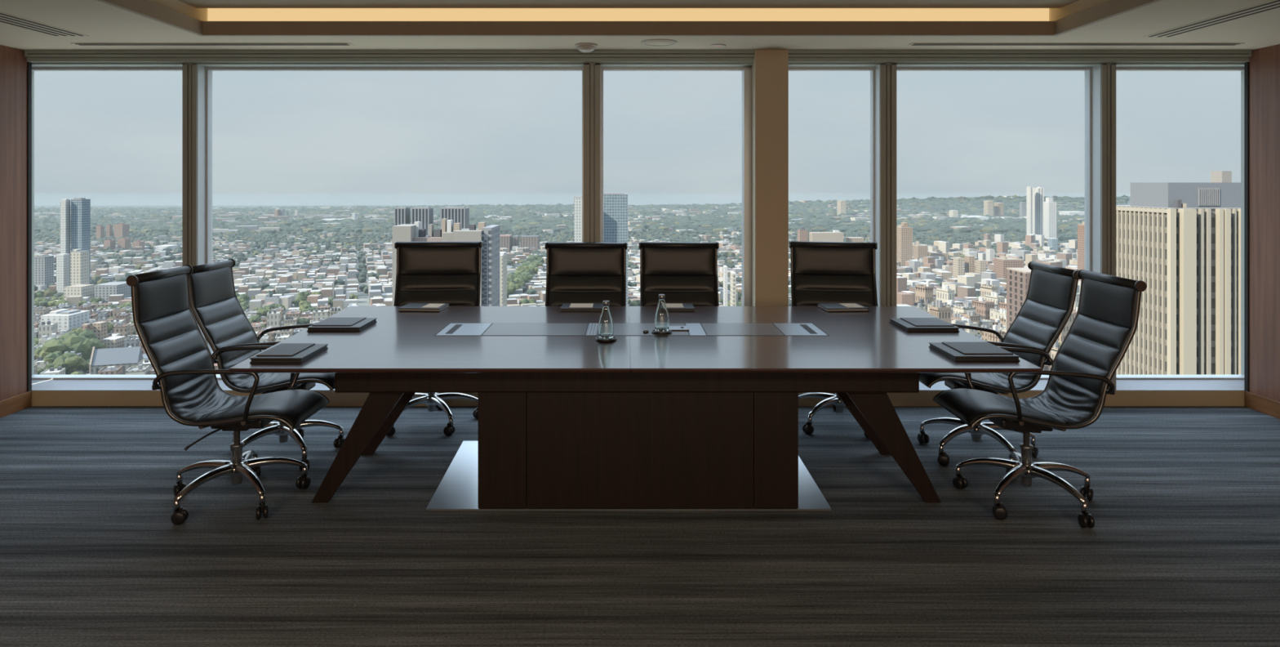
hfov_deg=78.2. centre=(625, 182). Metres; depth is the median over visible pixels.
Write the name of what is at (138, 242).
building
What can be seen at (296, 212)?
building
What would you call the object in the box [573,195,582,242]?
building
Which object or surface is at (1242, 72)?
trim
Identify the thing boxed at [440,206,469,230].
building
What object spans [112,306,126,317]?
house
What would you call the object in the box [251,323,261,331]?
house
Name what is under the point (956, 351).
notebook
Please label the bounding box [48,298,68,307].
tree
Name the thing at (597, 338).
coaster
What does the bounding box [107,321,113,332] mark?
tree
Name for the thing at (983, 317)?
house
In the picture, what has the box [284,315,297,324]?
house
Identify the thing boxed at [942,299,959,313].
house
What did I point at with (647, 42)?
speaker grille
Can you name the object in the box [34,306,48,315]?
house
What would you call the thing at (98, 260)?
building
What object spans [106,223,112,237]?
building
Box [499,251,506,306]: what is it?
building
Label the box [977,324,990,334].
house
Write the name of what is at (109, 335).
house
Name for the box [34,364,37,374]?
house
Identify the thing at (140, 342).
house
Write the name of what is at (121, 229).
building
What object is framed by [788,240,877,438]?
office chair
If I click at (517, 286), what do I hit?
tree
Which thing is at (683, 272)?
office chair
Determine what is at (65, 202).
building
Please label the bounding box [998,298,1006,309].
house
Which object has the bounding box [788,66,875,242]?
window
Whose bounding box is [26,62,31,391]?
trim
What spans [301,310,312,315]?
house
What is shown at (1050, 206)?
building
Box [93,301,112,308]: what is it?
house
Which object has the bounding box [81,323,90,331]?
building
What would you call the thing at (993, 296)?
house
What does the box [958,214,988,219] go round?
building
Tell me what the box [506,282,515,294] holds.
tree
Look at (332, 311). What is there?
house
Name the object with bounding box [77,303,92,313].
house
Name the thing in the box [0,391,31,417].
baseboard
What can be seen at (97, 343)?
tree
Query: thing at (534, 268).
tree
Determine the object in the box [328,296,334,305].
tree
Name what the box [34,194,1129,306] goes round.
trees
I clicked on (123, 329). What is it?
house
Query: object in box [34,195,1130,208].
hills
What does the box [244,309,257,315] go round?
house
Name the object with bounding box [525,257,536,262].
tree
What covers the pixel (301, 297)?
tree
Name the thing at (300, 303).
tree
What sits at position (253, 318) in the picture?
tree
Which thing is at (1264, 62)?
wall
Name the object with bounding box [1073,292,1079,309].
house
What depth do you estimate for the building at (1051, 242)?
1700.09 m
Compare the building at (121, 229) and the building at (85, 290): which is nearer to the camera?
the building at (85, 290)
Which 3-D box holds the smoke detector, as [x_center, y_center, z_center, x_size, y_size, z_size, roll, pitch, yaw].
[-0.254,-0.857,5.030,0.144,0.044,0.144,0,0,0]
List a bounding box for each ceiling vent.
[0,11,88,36]
[71,43,353,45]
[907,43,1243,45]
[1142,0,1279,37]
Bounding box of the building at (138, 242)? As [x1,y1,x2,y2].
[132,240,144,249]
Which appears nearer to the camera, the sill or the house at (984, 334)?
the sill
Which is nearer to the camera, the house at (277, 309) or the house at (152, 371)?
the house at (152, 371)
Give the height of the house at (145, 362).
10.389 m
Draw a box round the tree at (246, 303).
[240,301,248,308]
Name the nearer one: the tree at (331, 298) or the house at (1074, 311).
the house at (1074, 311)
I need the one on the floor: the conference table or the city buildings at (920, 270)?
the conference table
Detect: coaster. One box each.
[595,336,617,342]
[651,328,671,334]
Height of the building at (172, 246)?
12.056 m
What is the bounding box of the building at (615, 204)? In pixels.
[603,192,627,306]
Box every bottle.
[598,300,613,338]
[654,293,669,331]
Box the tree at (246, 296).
[240,293,249,300]
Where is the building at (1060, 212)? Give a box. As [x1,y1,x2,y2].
[1058,210,1084,215]
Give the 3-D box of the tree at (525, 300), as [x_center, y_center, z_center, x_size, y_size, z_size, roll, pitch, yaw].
[-115.939,144.138,931.991,18.835,14.725,18.990,0,0,-26]
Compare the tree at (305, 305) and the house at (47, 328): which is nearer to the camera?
the house at (47, 328)
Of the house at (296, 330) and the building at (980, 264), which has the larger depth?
the building at (980, 264)
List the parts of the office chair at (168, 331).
stem, stem, backrest, lever, arm, arm, armrest, rail, arm, arm, armrest, rail, seat, stem, arm, stem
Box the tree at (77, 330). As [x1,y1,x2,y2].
[70,327,81,333]
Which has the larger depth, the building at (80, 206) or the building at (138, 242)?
the building at (138, 242)
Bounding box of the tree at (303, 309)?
[300,306,313,311]
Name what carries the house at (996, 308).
on the ground
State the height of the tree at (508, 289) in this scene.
18.941 m
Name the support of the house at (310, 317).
on the ground
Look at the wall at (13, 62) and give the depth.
5.14 m
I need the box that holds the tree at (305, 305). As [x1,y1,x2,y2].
[298,302,311,310]
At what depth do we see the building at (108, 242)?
1700.09 m
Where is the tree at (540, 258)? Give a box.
[537,256,544,262]
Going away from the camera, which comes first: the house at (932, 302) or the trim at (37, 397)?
the trim at (37, 397)
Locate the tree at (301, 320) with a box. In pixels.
[297,317,310,324]
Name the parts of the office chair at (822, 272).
rail, stem, arm, arm, backrest, rail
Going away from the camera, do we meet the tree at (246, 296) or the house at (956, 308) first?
the house at (956, 308)
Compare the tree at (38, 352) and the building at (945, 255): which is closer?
the tree at (38, 352)
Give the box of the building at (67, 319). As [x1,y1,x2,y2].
[40,308,90,331]
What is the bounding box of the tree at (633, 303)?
[628,299,639,306]
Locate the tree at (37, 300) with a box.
[34,297,48,302]
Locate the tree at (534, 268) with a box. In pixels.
[528,263,538,273]
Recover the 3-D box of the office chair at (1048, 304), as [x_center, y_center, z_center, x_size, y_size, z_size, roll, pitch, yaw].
[1.983,0.978,4.325,0.810,1.043,0.632,0,0,0]
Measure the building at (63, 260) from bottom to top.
56.755 m
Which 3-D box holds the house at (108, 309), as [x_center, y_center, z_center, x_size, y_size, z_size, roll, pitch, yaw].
[-573.178,145.009,870.354,11.201,12.983,17.852,0,0,-19]
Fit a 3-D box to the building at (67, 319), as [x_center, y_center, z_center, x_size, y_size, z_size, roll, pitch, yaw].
[-551.420,138.683,775.508,26.656,25.633,31.017,0,0,0]
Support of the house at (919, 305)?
on the ground
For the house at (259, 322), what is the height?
9.109 m
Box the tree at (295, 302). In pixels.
[291,298,302,306]
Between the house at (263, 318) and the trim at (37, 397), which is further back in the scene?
the house at (263, 318)
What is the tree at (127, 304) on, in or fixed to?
on the ground
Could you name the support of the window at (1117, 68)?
in the wall at (1264, 62)
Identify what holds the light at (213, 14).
attached to the ceiling
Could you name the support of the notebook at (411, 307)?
on the conference table
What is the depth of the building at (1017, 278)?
441.98 m
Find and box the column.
[750,49,788,306]
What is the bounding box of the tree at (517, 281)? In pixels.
[513,279,522,285]
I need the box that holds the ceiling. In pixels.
[0,0,1279,49]
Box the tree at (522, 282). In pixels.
[513,277,525,285]
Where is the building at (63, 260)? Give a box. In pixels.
[56,253,70,292]
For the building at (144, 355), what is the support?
on the ground
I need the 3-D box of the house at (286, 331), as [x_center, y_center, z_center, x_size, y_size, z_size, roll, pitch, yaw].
[-319.737,143.221,734.570,14.462,16.559,13.092,0,0,-19]
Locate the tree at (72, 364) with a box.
[53,355,87,374]
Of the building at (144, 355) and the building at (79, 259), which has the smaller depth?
the building at (144, 355)
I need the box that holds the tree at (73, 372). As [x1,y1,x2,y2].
[70,371,85,374]
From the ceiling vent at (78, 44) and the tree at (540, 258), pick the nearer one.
the ceiling vent at (78, 44)
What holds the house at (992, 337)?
on the ground
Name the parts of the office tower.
cornice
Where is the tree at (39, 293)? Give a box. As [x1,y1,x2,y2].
[34,289,44,298]
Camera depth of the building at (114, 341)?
692.46 m
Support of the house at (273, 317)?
on the ground
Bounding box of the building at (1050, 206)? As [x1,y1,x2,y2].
[1044,197,1056,239]
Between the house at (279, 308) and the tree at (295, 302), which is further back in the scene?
the tree at (295, 302)
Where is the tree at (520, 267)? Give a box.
[515,265,528,270]
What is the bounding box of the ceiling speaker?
[641,39,677,46]
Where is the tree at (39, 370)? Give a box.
[37,368,44,374]
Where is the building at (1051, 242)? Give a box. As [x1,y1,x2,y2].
[1047,237,1057,250]
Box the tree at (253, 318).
[248,315,262,323]
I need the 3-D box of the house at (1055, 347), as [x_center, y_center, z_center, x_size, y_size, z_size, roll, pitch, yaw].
[327.686,135.877,603.355,9.761,31.246,17.595,0,0,-19]
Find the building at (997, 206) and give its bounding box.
[993,202,1003,215]
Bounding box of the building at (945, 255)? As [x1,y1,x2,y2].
[928,250,948,261]
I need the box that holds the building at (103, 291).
[94,281,131,302]
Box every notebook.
[249,342,328,362]
[306,317,377,331]
[398,302,448,311]
[560,302,609,311]
[657,302,694,311]
[817,302,868,311]
[888,317,959,331]
[928,342,1020,360]
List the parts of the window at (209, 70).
glass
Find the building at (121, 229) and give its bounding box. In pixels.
[114,222,128,238]
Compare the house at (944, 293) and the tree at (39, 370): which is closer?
the tree at (39, 370)
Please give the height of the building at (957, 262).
43.459 m
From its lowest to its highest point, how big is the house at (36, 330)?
13.391 m
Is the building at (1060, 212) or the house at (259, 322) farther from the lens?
the building at (1060, 212)
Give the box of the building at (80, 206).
[71,197,90,284]
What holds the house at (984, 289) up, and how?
on the ground
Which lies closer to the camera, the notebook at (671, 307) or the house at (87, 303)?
the notebook at (671, 307)
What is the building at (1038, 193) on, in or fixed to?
on the ground
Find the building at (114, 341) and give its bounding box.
[102,335,125,348]
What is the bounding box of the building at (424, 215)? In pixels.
[411,206,433,235]
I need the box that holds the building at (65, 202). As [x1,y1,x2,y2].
[60,198,70,253]
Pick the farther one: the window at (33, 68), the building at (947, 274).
the building at (947, 274)
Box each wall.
[0,44,31,400]
[1248,44,1279,401]
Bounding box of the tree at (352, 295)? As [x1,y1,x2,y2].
[349,293,358,298]
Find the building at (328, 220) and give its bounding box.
[321,218,343,221]
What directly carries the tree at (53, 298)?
on the ground
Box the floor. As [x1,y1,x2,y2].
[0,405,1279,646]
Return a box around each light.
[207,8,1048,21]
[710,44,725,47]
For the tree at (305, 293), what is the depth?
1007.52 m
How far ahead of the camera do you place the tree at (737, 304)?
910.99 m
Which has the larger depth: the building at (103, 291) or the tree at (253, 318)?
the building at (103, 291)
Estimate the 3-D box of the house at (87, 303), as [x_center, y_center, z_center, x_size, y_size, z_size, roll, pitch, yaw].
[-614.100,144.451,898.864,11.038,14.099,18.539,0,0,-19]
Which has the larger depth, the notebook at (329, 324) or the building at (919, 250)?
the building at (919, 250)
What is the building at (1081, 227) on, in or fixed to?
on the ground
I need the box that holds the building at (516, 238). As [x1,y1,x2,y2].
[511,235,519,249]
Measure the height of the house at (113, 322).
12.986 m
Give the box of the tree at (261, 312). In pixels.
[256,307,271,316]
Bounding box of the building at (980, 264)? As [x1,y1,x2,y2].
[975,259,986,273]
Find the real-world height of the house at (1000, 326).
17.981 m
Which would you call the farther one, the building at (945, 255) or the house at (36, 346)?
the building at (945, 255)
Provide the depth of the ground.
1066.49 m
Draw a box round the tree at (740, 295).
[737,291,742,300]
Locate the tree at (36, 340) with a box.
[34,336,39,342]
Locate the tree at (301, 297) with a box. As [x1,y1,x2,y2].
[295,294,306,301]
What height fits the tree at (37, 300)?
11.359 m
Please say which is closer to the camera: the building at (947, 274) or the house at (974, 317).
the house at (974, 317)
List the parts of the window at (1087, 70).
glass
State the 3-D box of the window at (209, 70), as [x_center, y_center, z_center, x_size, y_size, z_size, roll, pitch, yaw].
[-1.584,0.274,5.430,2.600,2.148,0.060,0,0,0]
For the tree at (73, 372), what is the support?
on the ground
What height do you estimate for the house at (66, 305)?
17.140 m
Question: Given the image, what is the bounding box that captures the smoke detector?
[574,42,597,52]
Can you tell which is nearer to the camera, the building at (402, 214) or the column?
the column
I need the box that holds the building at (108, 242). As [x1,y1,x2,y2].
[103,239,115,248]
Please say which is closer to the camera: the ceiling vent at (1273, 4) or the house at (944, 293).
the ceiling vent at (1273, 4)
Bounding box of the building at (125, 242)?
[117,237,130,249]
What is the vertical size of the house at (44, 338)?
21.534 m
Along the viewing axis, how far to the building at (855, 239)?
1490.10 m
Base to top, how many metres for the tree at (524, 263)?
18.984 m
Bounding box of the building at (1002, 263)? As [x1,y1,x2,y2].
[993,255,1023,278]
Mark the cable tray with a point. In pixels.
(448, 329)
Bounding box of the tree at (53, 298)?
[49,296,62,301]
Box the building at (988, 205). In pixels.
[983,200,993,215]
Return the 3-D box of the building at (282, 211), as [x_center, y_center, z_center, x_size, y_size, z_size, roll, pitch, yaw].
[-1322.878,126.911,3030.199,10.863,49.178,20.398,0,0,0]
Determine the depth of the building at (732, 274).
760.88 m
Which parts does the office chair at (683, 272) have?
rail, backrest, rail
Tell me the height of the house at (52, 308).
11.279 m
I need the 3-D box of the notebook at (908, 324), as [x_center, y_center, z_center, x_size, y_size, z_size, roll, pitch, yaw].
[1.567,0.747,4.150,0.265,0.026,0.280,0,0,0]
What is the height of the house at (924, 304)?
22.768 m
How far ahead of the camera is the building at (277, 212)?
2999.82 m
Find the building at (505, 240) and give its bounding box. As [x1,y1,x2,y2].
[499,234,511,252]
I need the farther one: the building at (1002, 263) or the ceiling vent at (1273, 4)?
the building at (1002, 263)
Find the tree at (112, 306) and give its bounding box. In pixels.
[97,303,117,310]
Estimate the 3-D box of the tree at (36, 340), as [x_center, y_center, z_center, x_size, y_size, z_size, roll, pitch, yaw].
[-532.267,145.085,708.759,17.786,12.830,13.509,0,0,17]
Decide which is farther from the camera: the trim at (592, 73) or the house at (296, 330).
the house at (296, 330)
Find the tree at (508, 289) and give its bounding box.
[506,287,510,296]
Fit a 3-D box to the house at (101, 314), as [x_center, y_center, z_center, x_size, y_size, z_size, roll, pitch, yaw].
[-565.435,144.978,848.291,9.934,13.044,11.532,0,0,-19]
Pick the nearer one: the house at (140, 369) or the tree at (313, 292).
the house at (140, 369)
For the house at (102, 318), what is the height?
11.386 m
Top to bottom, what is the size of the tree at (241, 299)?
13.392 m
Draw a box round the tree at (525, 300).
[519,297,536,305]
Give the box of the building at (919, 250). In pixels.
[913,240,927,259]
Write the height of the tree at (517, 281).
17.499 m
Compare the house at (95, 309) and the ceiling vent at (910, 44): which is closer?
the ceiling vent at (910, 44)
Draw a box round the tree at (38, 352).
[34,346,63,359]
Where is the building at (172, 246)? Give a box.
[153,244,177,250]
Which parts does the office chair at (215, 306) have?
backrest, rail, armrest, arm, arm, rail, armrest, seat, arm, stem, arm, stem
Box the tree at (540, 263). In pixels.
[531,259,542,266]
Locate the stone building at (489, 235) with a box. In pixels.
[392,218,499,306]
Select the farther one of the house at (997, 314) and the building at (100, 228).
the building at (100, 228)
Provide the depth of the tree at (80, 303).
932.94 m
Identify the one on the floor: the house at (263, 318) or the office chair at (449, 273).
the office chair at (449, 273)
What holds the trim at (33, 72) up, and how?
attached to the wall at (13, 62)
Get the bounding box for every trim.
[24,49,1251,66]
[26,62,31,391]
[31,71,34,374]
[31,391,1244,405]
[182,63,205,340]
[583,63,601,242]
[875,63,896,306]
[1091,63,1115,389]
[1240,71,1244,375]
[1244,62,1248,391]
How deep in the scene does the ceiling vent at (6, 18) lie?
4.42 m
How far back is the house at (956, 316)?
782.84 m
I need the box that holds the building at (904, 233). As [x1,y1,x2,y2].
[896,222,912,266]
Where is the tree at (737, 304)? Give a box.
[728,302,742,306]
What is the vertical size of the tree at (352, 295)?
11.112 m
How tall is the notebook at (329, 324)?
0.026 m
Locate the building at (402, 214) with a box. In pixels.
[394,206,410,225]
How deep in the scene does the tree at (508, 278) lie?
1085.14 m
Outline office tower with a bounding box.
[1115,170,1240,374]
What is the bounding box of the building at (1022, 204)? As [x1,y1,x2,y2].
[1019,201,1026,216]
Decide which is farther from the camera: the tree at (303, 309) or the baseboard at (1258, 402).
the tree at (303, 309)
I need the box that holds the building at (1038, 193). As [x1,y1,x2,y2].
[1033,186,1044,235]
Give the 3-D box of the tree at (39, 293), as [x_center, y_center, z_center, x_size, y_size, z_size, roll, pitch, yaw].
[-753.506,144.810,1007.564,13.523,13.380,16.990,0,0,-16]
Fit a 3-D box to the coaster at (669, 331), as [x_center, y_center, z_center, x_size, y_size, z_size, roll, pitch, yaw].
[0.181,0.753,3.978,0.104,0.011,0.104,0,0,0]
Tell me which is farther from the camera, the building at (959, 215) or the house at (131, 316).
the building at (959, 215)
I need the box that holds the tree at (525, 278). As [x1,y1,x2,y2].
[513,274,528,282]
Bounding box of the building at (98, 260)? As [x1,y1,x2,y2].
[90,258,102,264]
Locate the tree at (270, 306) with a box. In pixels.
[262,303,277,309]
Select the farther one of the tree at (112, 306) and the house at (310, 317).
the tree at (112, 306)
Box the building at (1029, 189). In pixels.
[1026,186,1033,234]
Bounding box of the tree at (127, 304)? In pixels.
[119,302,132,308]
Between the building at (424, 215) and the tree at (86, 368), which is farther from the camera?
the building at (424, 215)
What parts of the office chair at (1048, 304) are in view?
stem, stem, arm, arm, seat, armrest, arm, rail, arm, armrest, rail, backrest, stem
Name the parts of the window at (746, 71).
glass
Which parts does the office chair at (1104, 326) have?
stem, arm, stem, seat, rail, armrest, arm, arm, rail, arm, arm, armrest, backrest, stem, stem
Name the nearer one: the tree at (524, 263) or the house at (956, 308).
the house at (956, 308)
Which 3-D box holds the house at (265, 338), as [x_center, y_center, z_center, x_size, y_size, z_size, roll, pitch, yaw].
[-328.623,144.770,710.693,10.279,13.459,15.916,0,0,-19]
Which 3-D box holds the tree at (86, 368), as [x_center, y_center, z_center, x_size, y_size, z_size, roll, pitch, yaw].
[-429.613,146.458,628.461,9.627,10.084,12.879,0,0,-18]
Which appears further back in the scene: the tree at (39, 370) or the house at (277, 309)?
the house at (277, 309)
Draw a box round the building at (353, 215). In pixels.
[351,213,356,219]
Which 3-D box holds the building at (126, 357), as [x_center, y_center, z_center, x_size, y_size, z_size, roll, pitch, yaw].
[-393.152,138.500,607.768,32.232,26.000,17.000,0,0,-18]
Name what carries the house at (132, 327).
on the ground
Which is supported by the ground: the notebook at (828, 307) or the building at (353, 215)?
the building at (353, 215)
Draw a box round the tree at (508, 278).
[506,276,515,283]
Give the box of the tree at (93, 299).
[88,297,102,302]
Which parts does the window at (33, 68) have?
glass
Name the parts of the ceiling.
panel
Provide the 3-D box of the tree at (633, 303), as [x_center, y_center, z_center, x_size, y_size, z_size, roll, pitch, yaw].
[9.956,145.653,937.291,13.781,11.693,17.053,0,0,14]
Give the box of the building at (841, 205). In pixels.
[836,200,845,215]
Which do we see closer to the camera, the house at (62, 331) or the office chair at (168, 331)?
the office chair at (168, 331)
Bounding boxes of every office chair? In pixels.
[125,264,329,524]
[188,258,345,471]
[386,240,482,435]
[544,241,627,306]
[639,241,719,306]
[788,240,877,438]
[917,261,1079,465]
[933,269,1146,528]
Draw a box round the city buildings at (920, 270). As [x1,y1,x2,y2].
[34,195,1084,359]
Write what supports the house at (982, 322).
on the ground
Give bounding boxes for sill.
[31,374,1245,391]
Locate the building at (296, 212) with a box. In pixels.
[294,210,298,217]
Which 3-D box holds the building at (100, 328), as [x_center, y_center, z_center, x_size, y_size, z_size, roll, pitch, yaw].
[-474.201,138.685,709.700,7.647,25.629,9.400,0,0,0]
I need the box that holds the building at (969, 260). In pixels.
[964,255,974,275]
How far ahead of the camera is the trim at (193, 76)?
5.29 m
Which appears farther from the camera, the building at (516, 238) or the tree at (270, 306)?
the building at (516, 238)
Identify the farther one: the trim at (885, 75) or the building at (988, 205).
the building at (988, 205)
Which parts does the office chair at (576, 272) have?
rail, backrest, rail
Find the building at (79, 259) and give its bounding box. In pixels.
[70,248,88,285]
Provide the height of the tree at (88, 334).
25.244 m
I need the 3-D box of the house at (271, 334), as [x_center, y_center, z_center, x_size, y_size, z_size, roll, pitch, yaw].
[-333.418,143.739,729.271,14.460,15.523,16.656,0,0,-19]
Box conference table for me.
[229,306,1041,510]
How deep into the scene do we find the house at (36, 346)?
658.81 m
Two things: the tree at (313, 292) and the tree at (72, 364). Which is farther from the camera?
the tree at (313, 292)
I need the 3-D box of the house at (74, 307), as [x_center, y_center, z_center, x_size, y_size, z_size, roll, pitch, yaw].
[-602.497,143.739,859.852,14.033,15.523,15.682,0,0,-19]
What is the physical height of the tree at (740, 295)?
13.641 m
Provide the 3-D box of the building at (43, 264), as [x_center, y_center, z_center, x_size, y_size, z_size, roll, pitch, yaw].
[-835.070,128.618,1129.020,16.234,45.763,18.040,0,0,0]
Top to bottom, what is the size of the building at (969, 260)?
45.731 m
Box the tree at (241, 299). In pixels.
[237,295,244,302]
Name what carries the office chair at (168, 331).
on the floor
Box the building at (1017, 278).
[1006,267,1050,369]
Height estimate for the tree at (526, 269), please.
17.382 m
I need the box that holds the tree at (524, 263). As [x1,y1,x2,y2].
[521,262,530,266]
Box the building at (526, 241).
[520,235,539,249]
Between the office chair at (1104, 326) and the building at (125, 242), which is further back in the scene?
the building at (125, 242)
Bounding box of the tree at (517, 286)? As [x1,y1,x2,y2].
[507,281,519,289]
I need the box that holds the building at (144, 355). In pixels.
[142,353,149,359]
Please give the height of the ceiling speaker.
0.006 m
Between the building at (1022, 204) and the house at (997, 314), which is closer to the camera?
the house at (997, 314)
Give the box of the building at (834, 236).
[808,230,843,241]
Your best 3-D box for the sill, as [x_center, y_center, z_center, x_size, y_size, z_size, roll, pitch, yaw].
[0.082,1.374,5.408,8.857,0.052,0.244,0,0,0]
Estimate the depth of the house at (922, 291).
888.04 m
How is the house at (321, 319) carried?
on the ground
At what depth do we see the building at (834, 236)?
1479.95 m
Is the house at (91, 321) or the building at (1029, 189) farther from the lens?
the building at (1029, 189)
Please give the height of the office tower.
153.817 m
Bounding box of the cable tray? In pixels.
[434,322,829,336]
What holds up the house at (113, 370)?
on the ground
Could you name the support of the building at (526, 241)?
on the ground
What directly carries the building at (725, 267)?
on the ground
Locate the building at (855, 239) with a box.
[845,236,863,242]
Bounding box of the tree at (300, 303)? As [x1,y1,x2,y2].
[298,300,311,306]
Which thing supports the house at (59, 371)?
on the ground
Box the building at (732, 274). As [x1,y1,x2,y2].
[729,271,736,306]
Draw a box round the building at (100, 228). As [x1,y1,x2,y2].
[96,225,104,238]
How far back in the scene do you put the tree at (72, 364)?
606.33 m
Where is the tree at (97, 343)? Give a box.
[81,337,102,359]
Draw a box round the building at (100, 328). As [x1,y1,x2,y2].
[92,320,107,342]
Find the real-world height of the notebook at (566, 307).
0.023 m
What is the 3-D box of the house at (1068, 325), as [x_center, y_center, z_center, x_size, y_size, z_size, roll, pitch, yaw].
[408.878,134.425,740.869,15.694,34.150,16.738,0,0,-19]
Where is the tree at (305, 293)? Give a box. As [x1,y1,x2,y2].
[297,290,310,298]
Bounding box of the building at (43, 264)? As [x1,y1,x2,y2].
[34,255,53,288]
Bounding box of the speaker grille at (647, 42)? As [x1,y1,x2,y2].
[643,40,675,45]
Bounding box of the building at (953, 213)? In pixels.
[949,209,958,217]
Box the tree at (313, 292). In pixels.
[311,291,321,294]
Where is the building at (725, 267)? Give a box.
[723,265,727,306]
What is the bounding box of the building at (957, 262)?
[952,257,964,278]
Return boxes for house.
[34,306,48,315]
[34,313,40,319]
[34,317,40,322]
[34,328,38,337]
[34,343,44,351]
[34,355,48,369]
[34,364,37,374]
[38,320,57,338]
[38,333,61,344]
[40,365,65,374]
[48,305,58,312]
[54,329,74,334]
[56,302,71,308]
[63,351,81,374]
[68,306,77,310]
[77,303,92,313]
[80,302,96,308]
[82,319,103,329]
[90,312,97,320]
[92,307,101,313]
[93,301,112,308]
[97,311,107,319]
[97,365,122,374]
[99,306,115,317]
[99,317,115,321]
[107,333,119,337]
[108,319,124,333]
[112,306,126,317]
[113,321,129,337]
[115,311,130,323]
[122,322,135,335]
[124,334,140,346]
[125,364,149,374]
[129,310,133,320]
[138,341,146,354]
[142,359,152,369]
[149,367,155,374]
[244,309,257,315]
[250,321,266,327]
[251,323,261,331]
[256,328,274,342]
[257,333,269,350]
[260,315,266,324]
[266,309,280,327]
[268,307,281,324]
[271,306,284,319]
[274,328,292,341]
[275,333,289,341]
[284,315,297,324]
[285,310,300,319]
[293,328,304,333]
[300,315,312,324]
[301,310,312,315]
[309,318,323,323]
[312,308,328,319]
[316,303,329,316]
[328,306,342,315]
[911,302,926,311]
[915,280,933,302]
[916,298,931,311]
[927,301,935,311]
[929,299,951,323]
[936,284,954,302]
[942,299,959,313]
[951,312,968,321]
[952,302,975,314]
[953,316,977,337]
[957,310,979,326]
[972,296,994,319]
[975,313,985,319]
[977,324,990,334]
[979,280,998,299]
[979,317,992,328]
[982,328,1002,340]
[984,291,1004,306]
[986,318,999,324]
[988,324,1006,342]
[990,306,1006,319]
[993,309,1006,319]
[997,322,1005,331]
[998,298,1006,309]
[1000,315,1005,324]
[1050,339,1060,367]
[1057,312,1074,342]
[1071,306,1077,317]
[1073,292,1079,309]
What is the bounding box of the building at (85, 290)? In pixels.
[63,284,94,299]
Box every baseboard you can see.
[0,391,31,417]
[1244,391,1279,418]
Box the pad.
[669,325,688,330]
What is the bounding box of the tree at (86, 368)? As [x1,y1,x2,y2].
[81,359,89,372]
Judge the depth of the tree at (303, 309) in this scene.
872.36 m
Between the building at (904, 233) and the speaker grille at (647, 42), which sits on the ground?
the building at (904, 233)
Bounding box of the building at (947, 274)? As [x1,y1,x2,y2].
[935,270,951,279]
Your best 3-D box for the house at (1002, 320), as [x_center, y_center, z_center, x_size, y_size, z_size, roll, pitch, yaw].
[379.604,141.480,777.293,12.681,20.040,13.476,0,0,-19]
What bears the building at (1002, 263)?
on the ground
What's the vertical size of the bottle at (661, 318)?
0.182 m
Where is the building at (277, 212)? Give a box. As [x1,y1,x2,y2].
[274,209,279,215]
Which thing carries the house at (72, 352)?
on the ground
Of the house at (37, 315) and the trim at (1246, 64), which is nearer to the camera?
the trim at (1246, 64)
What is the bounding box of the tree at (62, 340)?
[44,334,71,343]
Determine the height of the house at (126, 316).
16.621 m
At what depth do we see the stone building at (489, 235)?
422.05 m
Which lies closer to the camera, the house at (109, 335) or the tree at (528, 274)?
the house at (109, 335)
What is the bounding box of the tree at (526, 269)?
[522,267,534,275]
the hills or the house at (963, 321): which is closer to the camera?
the house at (963, 321)
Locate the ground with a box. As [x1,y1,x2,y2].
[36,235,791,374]
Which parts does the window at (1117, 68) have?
glass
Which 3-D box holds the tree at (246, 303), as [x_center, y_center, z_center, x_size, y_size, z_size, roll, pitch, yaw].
[-453.737,146.405,937.544,14.414,10.190,11.494,0,0,1]
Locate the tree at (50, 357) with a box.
[43,351,77,368]
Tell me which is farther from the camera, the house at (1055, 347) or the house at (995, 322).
the house at (995, 322)
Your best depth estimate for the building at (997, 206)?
3222.27 m
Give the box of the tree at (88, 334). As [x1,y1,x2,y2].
[59,328,97,339]
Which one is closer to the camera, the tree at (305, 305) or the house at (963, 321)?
the house at (963, 321)
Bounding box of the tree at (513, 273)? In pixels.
[508,271,522,275]
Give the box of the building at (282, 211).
[280,208,284,215]
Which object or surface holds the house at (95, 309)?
on the ground
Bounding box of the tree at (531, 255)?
[527,254,539,259]
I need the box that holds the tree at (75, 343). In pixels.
[42,334,93,354]
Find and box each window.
[31,66,182,378]
[205,66,583,378]
[601,66,751,306]
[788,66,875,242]
[896,66,1091,378]
[1115,66,1244,378]
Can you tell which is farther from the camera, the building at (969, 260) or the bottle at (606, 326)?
the building at (969, 260)
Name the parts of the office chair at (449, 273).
rail, arm, arm, backrest, arm, stem, arm, rail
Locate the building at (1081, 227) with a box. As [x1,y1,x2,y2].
[1077,221,1084,280]
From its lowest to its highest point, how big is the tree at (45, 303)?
10.444 m
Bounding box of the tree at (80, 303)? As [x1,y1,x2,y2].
[77,299,87,306]
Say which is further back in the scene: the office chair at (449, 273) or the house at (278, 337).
the house at (278, 337)
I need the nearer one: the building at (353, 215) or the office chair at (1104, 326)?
the office chair at (1104, 326)
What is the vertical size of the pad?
0.011 m
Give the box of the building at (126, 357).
[88,346,143,374]
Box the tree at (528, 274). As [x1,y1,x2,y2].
[521,271,533,279]
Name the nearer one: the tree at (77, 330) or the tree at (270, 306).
the tree at (77, 330)
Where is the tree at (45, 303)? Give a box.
[39,300,49,306]
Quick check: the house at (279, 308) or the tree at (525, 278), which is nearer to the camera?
the house at (279, 308)
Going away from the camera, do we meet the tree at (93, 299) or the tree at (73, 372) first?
the tree at (73, 372)
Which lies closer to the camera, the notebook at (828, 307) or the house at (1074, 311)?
the notebook at (828, 307)
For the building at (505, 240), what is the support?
on the ground
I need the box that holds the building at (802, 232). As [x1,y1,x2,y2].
[797,226,807,241]
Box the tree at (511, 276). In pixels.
[506,274,515,279]

